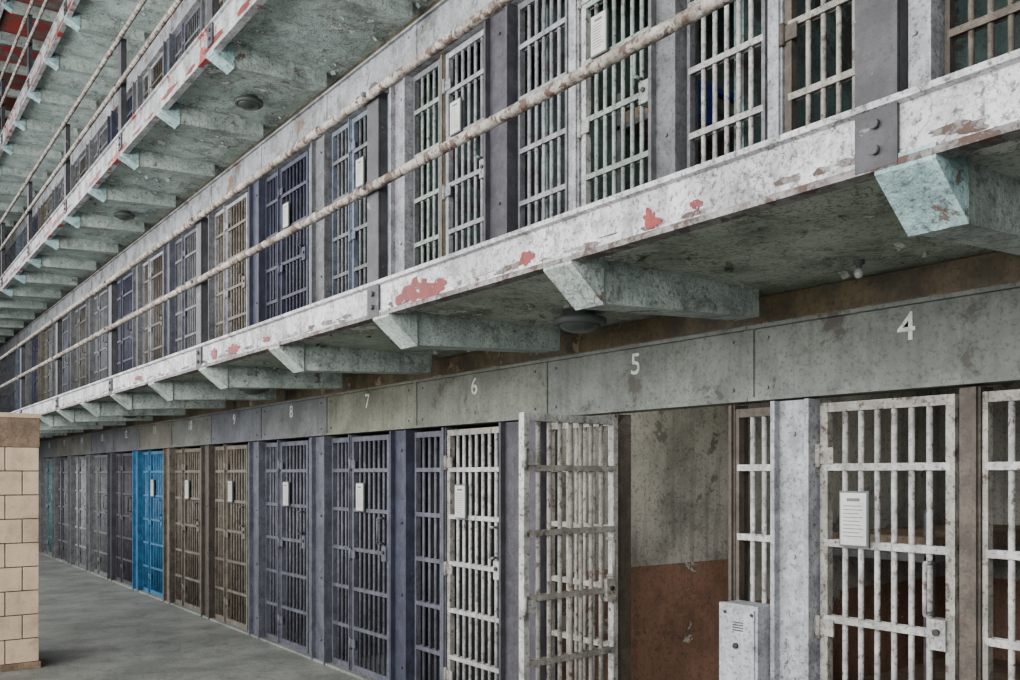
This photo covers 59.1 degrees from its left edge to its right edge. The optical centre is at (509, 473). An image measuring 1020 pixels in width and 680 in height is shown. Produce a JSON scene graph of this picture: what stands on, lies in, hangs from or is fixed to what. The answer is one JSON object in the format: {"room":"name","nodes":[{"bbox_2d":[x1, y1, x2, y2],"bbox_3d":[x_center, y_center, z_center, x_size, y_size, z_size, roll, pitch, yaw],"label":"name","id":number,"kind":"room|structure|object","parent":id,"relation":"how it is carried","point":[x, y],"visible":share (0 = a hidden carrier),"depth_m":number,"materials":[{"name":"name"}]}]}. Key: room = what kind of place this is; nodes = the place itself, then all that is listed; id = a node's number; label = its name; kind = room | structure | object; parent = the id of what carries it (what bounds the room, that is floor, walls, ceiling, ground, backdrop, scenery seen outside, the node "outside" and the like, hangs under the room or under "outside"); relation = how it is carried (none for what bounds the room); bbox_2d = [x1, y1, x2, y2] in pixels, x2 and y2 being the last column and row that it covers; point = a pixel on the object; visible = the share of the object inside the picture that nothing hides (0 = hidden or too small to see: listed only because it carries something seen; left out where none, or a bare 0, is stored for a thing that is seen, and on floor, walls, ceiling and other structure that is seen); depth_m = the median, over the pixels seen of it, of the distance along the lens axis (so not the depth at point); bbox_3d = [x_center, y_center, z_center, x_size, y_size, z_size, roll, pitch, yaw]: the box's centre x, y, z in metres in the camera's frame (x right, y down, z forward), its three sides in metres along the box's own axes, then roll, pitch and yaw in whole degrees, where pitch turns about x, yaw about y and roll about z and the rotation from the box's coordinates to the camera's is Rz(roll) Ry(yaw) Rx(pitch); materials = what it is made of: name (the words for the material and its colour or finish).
{"room":"prison interior","nodes":[
{"label":"prison interior","id":0,"kind":"room"},
{"bbox_2d":[0,553,498,679],"bbox_3d":[-10.347,1.720,11.121,14.700,0.100,42.200,0,0,-37],"label":"floor","id":1,"kind":"structure","parent":0,"point":[92,627],"depth_m":8.87,"materials":[{"name":"concrete"}]},
{"bbox_2d":[0,412,41,671],"bbox_3d":[-5.507,0.575,7.220,3.000,2.190,0.880,0,0,-37],"label":"brick pillar","id":2,"kind":"structure","parent":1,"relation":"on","point":[19,432],"depth_m":7.67,"materials":[{"name":"brick"}]},
{"bbox_2d":[38,386,1019,679],"bbox_3d":[-7.604,0.670,16.016,0.170,2.000,35.730,0,0,-37],"label":"cell front bars","id":3,"kind":"object","parent":1,"relation":"on","point":[794,537],"visible":0.68,"depth_m":5.75,"materials":[{"name":"grey metal"}]},
{"bbox_2d":[151,479,153,496],"bbox_3d":[-4.890,0.190,12.305,0.018,0.236,0.136,0,0,-37],"label":"plate","id":4,"kind":"object","parent":3,"relation":"attached to","point":[152,480],"visible":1,"depth_m":12.28,"materials":[{"name":"paper"}]},
{"bbox_2d":[185,480,189,498],"bbox_3d":[-3.975,0.190,11.078,0.018,0.236,0.136,0,0,-37],"label":"plate","id":5,"kind":"object","parent":3,"relation":"attached to","point":[187,482],"visible":1,"depth_m":11.04,"materials":[{"name":"paper"}]},
{"bbox_2d":[228,481,232,501],"bbox_3d":[-3.061,0.190,9.851,0.018,0.236,0.136,0,0,-37],"label":"plate","id":6,"kind":"object","parent":3,"relation":"attached to","point":[230,483],"visible":1,"depth_m":9.83,"materials":[{"name":"paper"}]},
{"bbox_2d":[283,481,289,505],"bbox_3d":[-2.147,0.190,8.625,0.018,0.236,0.136,0,0,-37],"label":"plate","id":7,"kind":"object","parent":3,"relation":"attached to","point":[286,485],"visible":1,"depth_m":8.60,"materials":[{"name":"paper"}]},
{"bbox_2d":[356,483,364,511],"bbox_3d":[-1.232,0.190,7.398,0.018,0.236,0.136,0,0,-37],"label":"plate","id":8,"kind":"object","parent":3,"relation":"attached to","point":[360,487],"visible":1,"depth_m":7.38,"materials":[{"name":"paper"}]},
{"bbox_2d":[455,484,466,518],"bbox_3d":[-0.341,0.190,6.202,0.018,0.236,0.136,0,0,-37],"label":"plate","id":9,"kind":"object","parent":3,"relation":"attached to","point":[460,489],"visible":1,"depth_m":6.19,"materials":[{"name":"paper"}]},
{"bbox_2d":[839,491,869,547],"bbox_3d":[1.452,0.190,3.797,0.018,0.236,0.136,0,0,-37],"label":"sign","id":10,"kind":"object","parent":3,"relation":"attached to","point":[854,506],"visible":1,"depth_m":3.79,"materials":[{"name":"paper"}]},
{"bbox_2d":[719,600,769,679],"bbox_3d":[1.076,1.135,4.193,0.142,1.070,0.267,0,0,-37],"label":"box","id":11,"kind":"object","parent":1,"relation":"on","point":[744,626],"visible":1,"depth_m":4.11,"materials":[{"name":"paint"}]},
{"bbox_2d":[833,510,1019,679],"bbox_3d":[2.374,0.920,4.888,1.450,1.500,0.600,0,0,-37],"label":"bunk bed","id":12,"kind":"object","parent":1,"relation":"on","point":[1000,532],"visible":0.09,"depth_m":4.66,"materials":[{"name":"grey paint"}]},
{"bbox_2d":[66,0,953,679],"bbox_3d":[-6.282,-3.565,16.096,2.035,10.470,36.780,0,0,-37],"label":"cell interiors","id":13,"kind":"structure","parent":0,"point":[679,457],"depth_m":6.20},
{"bbox_2d":[3,359,5,411],"bbox_3d":[-13.037,-2.000,23.260,0.114,1.960,0.660,0,0,-37],"label":"door","id":14,"kind":"structure","parent":13,"relation":"in","point":[4,368],"depth_m":23.42,"materials":[{"name":"grey metal"}]},
{"bbox_2d":[12,352,15,410],"bbox_3d":[-12.122,-2.000,22.033,0.114,1.960,0.660,0,0,-37],"label":"door","id":15,"kind":"structure","parent":13,"relation":"in","point":[14,355],"depth_m":22.19,"materials":[{"name":"metal"}]},
{"bbox_2d":[12,244,15,260],"bbox_3d":[-12.122,-4.650,22.033,0.114,1.960,0.660,0,0,-37],"label":"door","id":16,"kind":"structure","parent":13,"relation":"in","point":[14,247],"depth_m":22.19,"materials":[{"name":"metal"}]},
{"bbox_2d":[22,231,25,248],"bbox_3d":[-11.208,-4.650,20.806,0.114,1.960,0.660,0,0,-37],"label":"door","id":17,"kind":"structure","parent":13,"relation":"in","point":[24,234],"depth_m":21.04,"materials":[{"name":"metal"}]},
{"bbox_2d":[25,345,25,406],"bbox_3d":[-11.208,-2.000,20.806,0.114,1.960,0.660,0,0,-37],"label":"door","id":18,"kind":"structure","parent":13,"relation":"in","point":[25,345],"depth_m":20.90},
{"bbox_2d":[0,0,63,133],"bbox_3d":[-6.690,-8.784,15.753,3.300,0.347,38.743,0,0,-37],"label":"walkway","id":19,"kind":"object","parent":13,"relation":"attached to","point":[12,12],"visible":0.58,"depth_m":17.97,"materials":[{"name":"paint"}]},
{"bbox_2d":[34,337,37,402],"bbox_3d":[-10.294,-2.000,19.579,0.114,1.960,0.660,0,0,-37],"label":"door","id":20,"kind":"structure","parent":13,"relation":"in","point":[36,339],"depth_m":19.74,"materials":[{"name":"grey metal"}]},
{"bbox_2d":[34,215,37,233],"bbox_3d":[-10.294,-4.650,19.579,0.114,1.960,0.660,0,0,-37],"label":"door","id":21,"kind":"structure","parent":13,"relation":"in","point":[36,219],"depth_m":19.74,"materials":[{"name":"blue metal"}]},
{"bbox_2d":[46,459,51,554],"bbox_3d":[-9.379,0.670,18.353,0.114,1.960,0.660,0,0,-37],"label":"door","id":22,"kind":"structure","parent":13,"relation":"in","point":[48,470],"depth_m":18.45,"materials":[{"name":"grey metal"}]},
{"bbox_2d":[46,327,51,398],"bbox_3d":[-9.379,-2.000,18.353,0.114,1.960,0.660,0,0,-37],"label":"door","id":23,"kind":"structure","parent":13,"relation":"in","point":[48,377],"depth_m":18.45,"materials":[{"name":"metal"}]},
{"bbox_2d":[46,197,51,217],"bbox_3d":[-9.379,-4.650,18.353,0.114,1.960,0.660,0,0,-37],"label":"door","id":24,"kind":"structure","parent":13,"relation":"in","point":[48,212],"depth_m":18.46,"materials":[{"name":"beige metal"}]},
{"bbox_2d":[61,181,63,200],"bbox_3d":[-8.465,-4.650,17.126,0.114,1.960,0.660,0,0,-37],"label":"door","id":25,"kind":"structure","parent":13,"relation":"in","point":[62,193],"depth_m":17.36,"materials":[{"name":"grey metal"}]},
{"bbox_2d":[61,458,67,560],"bbox_3d":[-8.465,0.670,17.126,0.114,1.960,0.660,0,0,-37],"label":"door","id":26,"kind":"structure","parent":13,"relation":"in","point":[64,469],"depth_m":17.22,"materials":[{"name":"grey metal"}]},
{"bbox_2d":[62,316,67,393],"bbox_3d":[-8.465,-2.000,17.126,0.114,1.960,0.660,0,0,-37],"label":"door","id":27,"kind":"structure","parent":13,"relation":"in","point":[65,321],"depth_m":17.22,"materials":[{"name":"grey metal"}]},
{"bbox_2d":[78,456,85,567],"bbox_3d":[-7.550,0.670,15.899,0.114,1.960,0.660,0,0,-37],"label":"door","id":28,"kind":"structure","parent":13,"relation":"in","point":[82,460],"depth_m":15.99,"materials":[{"name":"grey metal"}]},
{"bbox_2d":[78,304,85,386],"bbox_3d":[-7.550,-2.000,15.899,0.114,1.960,0.660,0,0,-37],"label":"door","id":29,"kind":"structure","parent":13,"relation":"in","point":[82,310],"depth_m":15.99,"materials":[{"name":"grey metal"}]},
{"bbox_2d":[78,152,85,179],"bbox_3d":[-7.550,-4.650,15.899,0.114,1.960,0.660,0,0,-37],"label":"door","id":30,"kind":"structure","parent":13,"relation":"in","point":[82,162],"depth_m":15.99,"materials":[{"name":"grey metal"}]},
{"bbox_2d":[0,0,174,246],"bbox_3d":[-6.644,-6.133,15.691,3.300,0.347,38.897,0,0,-37],"label":"walkway","id":31,"kind":"object","parent":13,"relation":"attached to","point":[77,42],"visible":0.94,"depth_m":14.21,"materials":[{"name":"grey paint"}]},
{"bbox_2d":[0,0,66,143],"bbox_3d":[-8.053,-6.739,14.826,0.117,1.228,38.600,0,0,-37],"label":"railing","id":32,"kind":"object","parent":31,"relation":"on","point":[28,46],"visible":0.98,"depth_m":14.35,"materials":[{"name":"metal"}]},
{"bbox_2d":[0,0,200,260],"bbox_3d":[-6.916,-5.893,15.156,0.215,0.505,39.430,0,0,-37],"label":"beam","id":33,"kind":"structure","parent":13,"relation":"attached to","point":[186,8],"depth_m":13.83,"materials":[{"name":"paint"}]},
{"bbox_2d":[97,455,106,575],"bbox_3d":[-6.636,0.670,14.673,0.114,1.960,0.660,0,0,-37],"label":"door","id":34,"kind":"structure","parent":13,"relation":"in","point":[102,468],"depth_m":14.77,"materials":[{"name":"grey metal"}]},
{"bbox_2d":[97,289,106,379],"bbox_3d":[-6.636,-2.000,14.673,0.114,1.960,0.660,0,0,-37],"label":"door","id":35,"kind":"structure","parent":13,"relation":"in","point":[102,307],"depth_m":14.77,"materials":[{"name":"grey metal"}]},
{"bbox_2d":[97,125,106,155],"bbox_3d":[-6.636,-4.650,14.673,0.114,1.960,0.660,0,0,-37],"label":"door","id":36,"kind":"structure","parent":13,"relation":"in","point":[102,145],"depth_m":14.77,"materials":[{"name":"grey metal"}]},
{"bbox_2d":[121,453,131,585],"bbox_3d":[-5.722,0.670,13.446,0.114,1.960,0.660,0,0,-37],"label":"door","id":37,"kind":"structure","parent":13,"relation":"in","point":[126,467],"depth_m":13.54,"materials":[{"name":"metal"}]},
{"bbox_2d":[121,272,131,371],"bbox_3d":[-5.722,-2.000,13.446,0.114,1.960,0.660,0,0,-37],"label":"door","id":38,"kind":"structure","parent":13,"relation":"in","point":[126,292],"depth_m":13.54,"materials":[{"name":"metal"}]},
{"bbox_2d":[127,92,131,121],"bbox_3d":[-5.722,-4.650,13.446,0.114,1.960,0.660,0,0,-37],"label":"door","id":39,"kind":"structure","parent":13,"relation":"in","point":[129,100],"depth_m":13.41,"materials":[{"name":"blue metal"}]},
{"bbox_2d":[148,451,162,597],"bbox_3d":[-4.807,0.670,12.219,0.114,1.960,0.660,0,0,-37],"label":"door","id":40,"kind":"structure","parent":13,"relation":"in","point":[155,468],"depth_m":12.25,"materials":[{"name":"blue metal"}]},
{"bbox_2d":[148,251,162,361],"bbox_3d":[-4.807,-2.000,12.219,0.114,1.960,0.660,0,0,-37],"label":"door","id":41,"kind":"structure","parent":13,"relation":"in","point":[155,275],"depth_m":12.25,"materials":[{"name":"beige metal"}]},
{"bbox_2d":[148,52,162,93],"bbox_3d":[-4.807,-4.650,12.219,0.114,1.960,0.660,0,0,-37],"label":"door","id":42,"kind":"structure","parent":13,"relation":"in","point":[156,70],"depth_m":12.25,"materials":[{"name":"white metal"}]},
{"bbox_2d":[182,228,195,349],"bbox_3d":[-3.893,-2.000,10.992,0.114,1.960,0.660,0,0,-37],"label":"door","id":43,"kind":"structure","parent":13,"relation":"in","point":[189,252],"depth_m":11.09,"materials":[{"name":"grey metal"}]},
{"bbox_2d":[182,448,200,611],"bbox_3d":[-3.893,0.670,10.992,0.114,1.960,0.660,0,0,-37],"label":"door","id":44,"kind":"structure","parent":13,"relation":"in","point":[191,467],"depth_m":11.02,"materials":[{"name":"metal"}]},
{"bbox_2d":[182,2,200,51],"bbox_3d":[-3.893,-4.650,10.992,0.114,1.960,0.660,0,0,-37],"label":"door","id":45,"kind":"structure","parent":13,"relation":"in","point":[192,27],"depth_m":11.03,"materials":[{"name":"grey metal"}]},
{"bbox_2d":[39,552,375,679],"bbox_3d":[-7.194,1.660,15.466,0.150,0.020,38.600,0,0,-37],"label":"trim","id":46,"kind":"structure","parent":13,"relation":"attached to","point":[283,646],"depth_m":9.53,"materials":[{"name":"concrete"}]},
{"bbox_2d":[224,445,247,629],"bbox_3d":[-2.979,0.670,9.766,0.114,1.960,0.660,0,0,-37],"label":"door","id":47,"kind":"structure","parent":13,"relation":"in","point":[229,466],"depth_m":9.79,"materials":[{"name":"brown metal"}]},
{"bbox_2d":[224,192,247,333],"bbox_3d":[-2.979,-2.000,9.766,0.114,1.960,0.660,0,0,-37],"label":"door","id":48,"kind":"structure","parent":13,"relation":"in","point":[230,226],"depth_m":9.79,"materials":[{"name":"beige metal"}]},
{"bbox_2d":[0,0,523,360],"bbox_3d":[-6.916,-3.243,15.156,0.215,0.505,39.430,0,0,-37],"label":"beam","id":49,"kind":"structure","parent":13,"relation":"attached to","point":[439,18],"depth_m":8.38,"materials":[{"name":"paint"}]},
{"bbox_2d":[278,440,308,652],"bbox_3d":[-2.064,0.670,8.539,0.114,1.960,0.660,0,0,-37],"label":"door","id":50,"kind":"structure","parent":13,"relation":"in","point":[283,540],"depth_m":8.57,"materials":[{"name":"grey metal"}]},
{"bbox_2d":[278,150,308,314],"bbox_3d":[-2.064,-2.000,8.539,0.114,1.960,0.660,0,0,-37],"label":"door","id":51,"kind":"structure","parent":13,"relation":"in","point":[283,193],"depth_m":8.55,"materials":[{"name":"metal"}]},
{"bbox_2d":[0,0,733,345],"bbox_3d":[-6.676,-3.483,15.734,3.300,0.347,38.790,0,0,-37],"label":"walkway","id":52,"kind":"object","parent":13,"relation":"attached to","point":[190,127],"visible":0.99,"depth_m":8.74,"materials":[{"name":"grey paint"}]},
{"bbox_2d":[0,0,218,286],"bbox_3d":[-8.053,-4.089,14.826,0.117,1.228,38.600,0,0,-37],"label":"railing","id":53,"kind":"object","parent":52,"relation":"on","point":[120,42],"visible":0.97,"depth_m":10.18,"materials":[{"name":"metal"}]},
{"bbox_2d":[0,0,225,276],"bbox_3d":[-7.970,-4.650,16.507,0.170,2.000,34.505,0,0,-37],"label":"cell front bars","id":54,"kind":"object","parent":52,"relation":"on","point":[173,49],"visible":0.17,"depth_m":13.99,"materials":[{"name":"grey metal"}]},
{"bbox_2d":[114,210,134,220],"bbox_3d":[-5.144,-3.442,12.005,0.260,0.115,0.260,0,0,-37],"label":"ceiling lamp","id":55,"kind":"object","parent":52,"relation":"attached to","point":[124,215],"visible":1,"depth_m":11.94,"materials":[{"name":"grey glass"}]},
{"bbox_2d":[234,94,262,110],"bbox_3d":[-2.425,-3.442,8.357,0.260,0.115,0.260,0,0,-37],"label":"ceiling lamp","id":56,"kind":"object","parent":52,"relation":"attached to","point":[248,102],"visible":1,"depth_m":8.29,"materials":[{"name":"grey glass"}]},
{"bbox_2d":[349,434,388,679],"bbox_3d":[-1.150,0.670,7.312,0.114,1.960,0.660,0,0,-37],"label":"door","id":57,"kind":"structure","parent":13,"relation":"in","point":[382,552],"depth_m":7.34,"materials":[{"name":"grey metal"}]},
{"bbox_2d":[349,94,388,288],"bbox_3d":[-1.150,-2.000,7.312,0.114,1.960,0.660,0,0,-37],"label":"door","id":58,"kind":"structure","parent":13,"relation":"in","point":[354,149],"depth_m":7.48,"materials":[{"name":"grey metal"}]},
{"bbox_2d":[442,29,482,254],"bbox_3d":[-0.307,-2.000,6.182,0.114,1.960,0.560,0,0,-37],"label":"door","id":59,"kind":"structure","parent":13,"relation":"in","point":[448,89],"depth_m":6.24,"materials":[{"name":"white metal"}]},
{"bbox_2d":[444,427,498,679],"bbox_3d":[-0.253,0.670,6.110,0.114,1.960,0.700,0,0,-37],"label":"door","id":60,"kind":"structure","parent":13,"relation":"in","point":[449,460],"depth_m":6.16,"materials":[{"name":"white metal"}]},
{"bbox_2d":[10,49,1019,437],"bbox_3d":[-6.797,-0.839,15.762,3.460,0.337,38.600,0,0,-37],"label":"walkway","id":61,"kind":"object","parent":13,"relation":"attached to","point":[789,211],"visible":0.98,"depth_m":3.55,"materials":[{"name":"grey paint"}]},
{"bbox_2d":[238,389,269,394],"bbox_3d":[-2.385,-0.792,8.387,0.280,0.115,0.280,0,0,-37],"label":"ceiling lamp","id":62,"kind":"object","parent":61,"relation":"attached to","point":[247,391],"visible":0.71,"depth_m":8.32,"materials":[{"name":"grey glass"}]},
{"bbox_2d":[0,0,907,412],"bbox_3d":[-8.182,-1.439,14.730,0.117,1.228,38.600,0,0,-37],"label":"railing","id":63,"kind":"object","parent":61,"relation":"on","point":[881,26],"visible":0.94,"depth_m":4.27,"materials":[{"name":"metal"}]},
{"bbox_2d":[0,0,1019,412],"bbox_3d":[-7.604,-2.000,16.016,0.170,2.000,35.730,0,0,-37],"label":"cell front bars","id":64,"kind":"object","parent":61,"relation":"on","point":[674,69],"visible":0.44,"depth_m":5.79,"materials":[{"name":"grey metal"}]},
{"bbox_2d":[283,201,289,228],"bbox_3d":[-2.147,-2.480,8.625,0.018,0.236,0.136,0,0,-37],"label":"plate","id":65,"kind":"object","parent":64,"relation":"attached to","point":[286,207],"visible":0.99,"depth_m":8.60,"materials":[{"name":"paper"}]},
{"bbox_2d":[356,156,364,188],"bbox_3d":[-1.232,-2.480,7.398,0.018,0.236,0.136,0,0,-37],"label":"plate","id":66,"kind":"object","parent":64,"relation":"attached to","point":[360,163],"visible":0.99,"depth_m":7.38,"materials":[{"name":"paper"}]},
{"bbox_2d":[450,97,461,136],"bbox_3d":[-0.378,-2.480,6.252,0.018,0.236,0.136,0,0,-37],"label":"plate","id":67,"kind":"object","parent":64,"relation":"attached to","point":[456,105],"visible":1,"depth_m":6.24,"materials":[{"name":"paper"}]},
{"bbox_2d":[591,8,607,59],"bbox_3d":[0.502,-2.480,5.071,0.018,0.236,0.136,0,0,-37],"label":"plate","id":68,"kind":"object","parent":64,"relation":"attached to","point":[599,22],"visible":1,"depth_m":5.06,"materials":[{"name":"paper"}]},
{"bbox_2d":[553,309,606,333],"bbox_3d":[0.364,-0.792,4.699,0.280,0.115,0.280,0,0,-37],"label":"ceiling lamp","id":69,"kind":"object","parent":61,"relation":"attached to","point":[581,321],"visible":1,"depth_m":4.62,"materials":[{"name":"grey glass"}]},
{"bbox_2d":[617,80,733,192],"bbox_3d":[1.460,-1.750,6.099,1.470,1.500,0.625,0,0,-37],"label":"bunk bed","id":70,"kind":"object","parent":61,"relation":"on","point":[709,88],"visible":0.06,"depth_m":5.87,"materials":[{"name":"grey paint"}]},
{"bbox_2d":[853,259,864,278],"bbox_3d":[1.387,-0.814,3.578,0.045,0.073,0.045,0,0,-37],"label":"light bulb","id":71,"kind":"object","parent":61,"relation":"attached to","point":[858,273],"visible":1,"depth_m":3.56,"materials":[{"name":"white glass"}]},
{"bbox_2d":[38,251,1019,457],"bbox_3d":[-6.916,-0.593,15.156,0.215,0.505,39.430,0,0,-37],"label":"beam","id":72,"kind":"structure","parent":13,"relation":"attached to","point":[839,339],"depth_m":4.51,"materials":[{"name":"paint"}]},
{"bbox_2d":[471,378,476,394],"bbox_3d":[-0.240,-0.592,6.056,0.002,0.114,0.069,0,0,-37],"label":"number","id":73,"kind":"object","parent":72,"relation":"attached to","point":[473,385],"visible":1,"depth_m":6.06,"materials":[{"name":"paint"}]},
{"bbox_2d":[631,353,639,374],"bbox_3d":[0.673,-0.591,4.831,0.002,0.113,0.064,0,0,-37],"label":"number","id":74,"kind":"object","parent":72,"relation":"attached to","point":[635,354],"visible":1,"depth_m":4.83,"materials":[{"name":"paint"}]},
{"bbox_2d":[897,311,914,339],"bbox_3d":[1.587,-0.592,3.605,0.002,0.113,0.076,0,0,-37],"label":"number","id":75,"kind":"object","parent":72,"relation":"attached to","point":[907,325],"visible":1,"depth_m":3.60,"materials":[{"name":"paint"}]},
{"bbox_2d":[519,412,617,679],"bbox_3d":[0.329,0.670,4.716,0.700,1.960,0.114,0,0,-40],"label":"door","id":76,"kind":"structure","parent":13,"relation":"in","point":[607,590],"depth_m":4.73,"materials":[{"name":"white metal"}]},
{"bbox_2d":[577,0,647,205],"bbox_3d":[0.577,-2.000,4.995,0.114,1.960,0.600,0,0,-37],"label":"door","id":77,"kind":"structure","parent":13,"relation":"in","point":[584,125],"depth_m":5.03,"materials":[{"name":"white metal"}]},
{"bbox_2d":[779,0,854,132],"bbox_3d":[1.399,-2.000,3.893,0.114,1.960,0.550,0,0,-37],"label":"door","id":78,"kind":"structure","parent":13,"relation":"in","point":[788,31],"depth_m":4.01,"materials":[{"name":"white metal"}]},
{"bbox_2d":[814,394,958,679],"bbox_3d":[1.529,0.670,3.718,0.114,1.960,0.615,0,0,-37],"label":"door","id":79,"kind":"structure","parent":13,"relation":"in","point":[941,634],"depth_m":3.69,"materials":[{"name":"white metal"}]},
{"bbox_2d":[954,0,1019,661],"bbox_3d":[-5.450,-3.565,16.766,0.100,10.470,38.600,0,0,-37],"label":"wall","id":80,"kind":"structure","parent":0,"point":[1000,409],"depth_m":5.41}
]}

